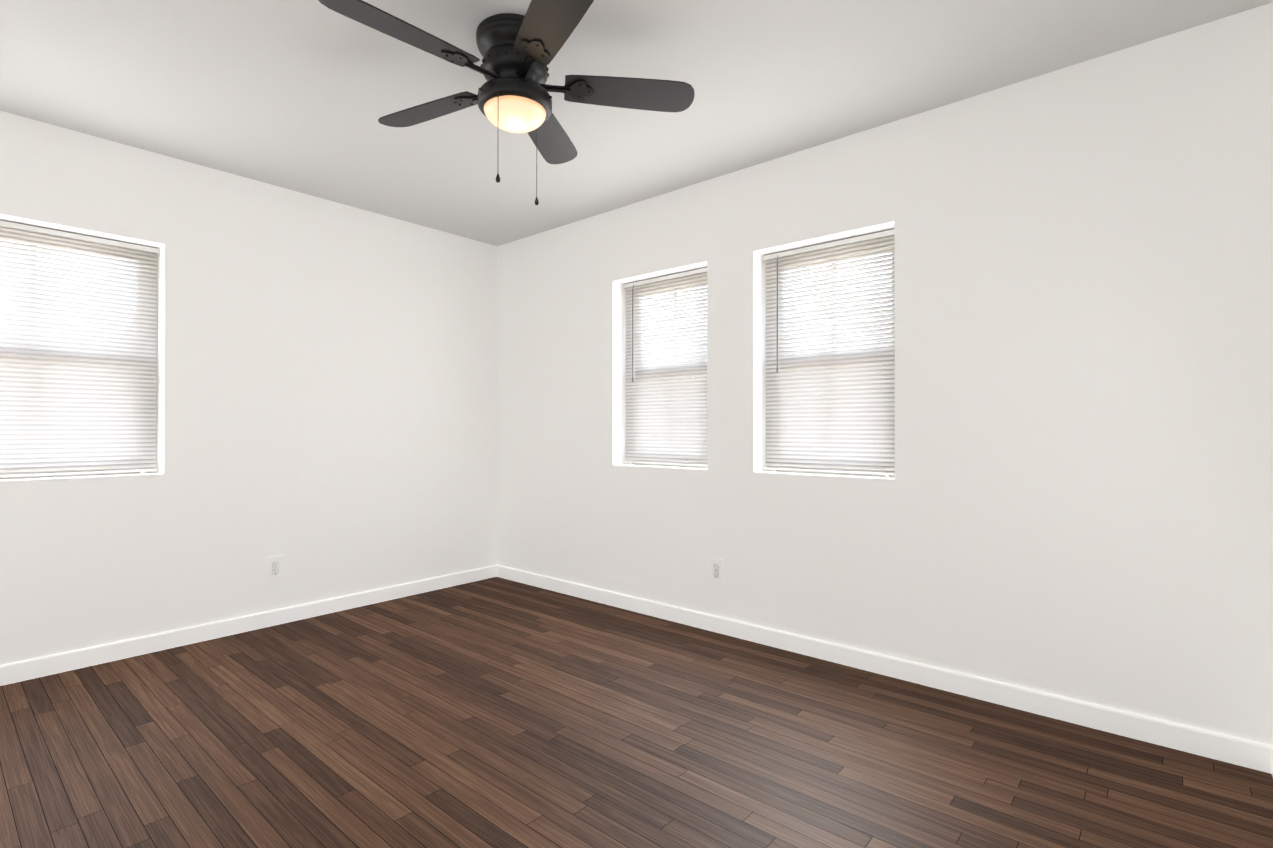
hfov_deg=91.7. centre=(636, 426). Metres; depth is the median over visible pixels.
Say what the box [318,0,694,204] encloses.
ceiling fan
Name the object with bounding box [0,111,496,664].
wall
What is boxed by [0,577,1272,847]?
floor
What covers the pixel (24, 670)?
baseboard
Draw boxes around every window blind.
[0,219,159,477]
[623,267,706,467]
[763,228,894,476]
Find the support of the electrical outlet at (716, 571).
attached to the wall at (1073, 498)
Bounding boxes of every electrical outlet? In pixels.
[266,555,283,581]
[710,557,723,584]
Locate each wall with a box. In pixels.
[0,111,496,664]
[497,2,1272,744]
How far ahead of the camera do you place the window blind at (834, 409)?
3.01 m
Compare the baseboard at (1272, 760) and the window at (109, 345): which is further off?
the window at (109, 345)
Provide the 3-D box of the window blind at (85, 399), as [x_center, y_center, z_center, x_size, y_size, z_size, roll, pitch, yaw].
[-2.703,-0.334,2.776,0.046,1.135,0.896,0,0,41]
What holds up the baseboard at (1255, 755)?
attached to the wall at (1073, 498)
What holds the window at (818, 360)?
in the wall at (1073, 498)
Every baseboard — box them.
[0,565,496,685]
[497,565,1272,773]
[1271,748,1272,776]
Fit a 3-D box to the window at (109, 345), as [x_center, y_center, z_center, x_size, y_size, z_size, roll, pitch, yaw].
[-2.752,-0.334,2.819,0.078,1.135,0.900,0,0,41]
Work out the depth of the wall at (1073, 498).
2.45 m
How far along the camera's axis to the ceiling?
2.40 m
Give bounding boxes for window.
[0,230,157,478]
[627,275,706,467]
[766,239,894,476]
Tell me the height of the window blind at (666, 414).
1.135 m
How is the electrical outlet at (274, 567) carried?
attached to the wall at (326, 399)
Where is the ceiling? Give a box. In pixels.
[0,0,1272,245]
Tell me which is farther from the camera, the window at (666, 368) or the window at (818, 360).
the window at (666, 368)

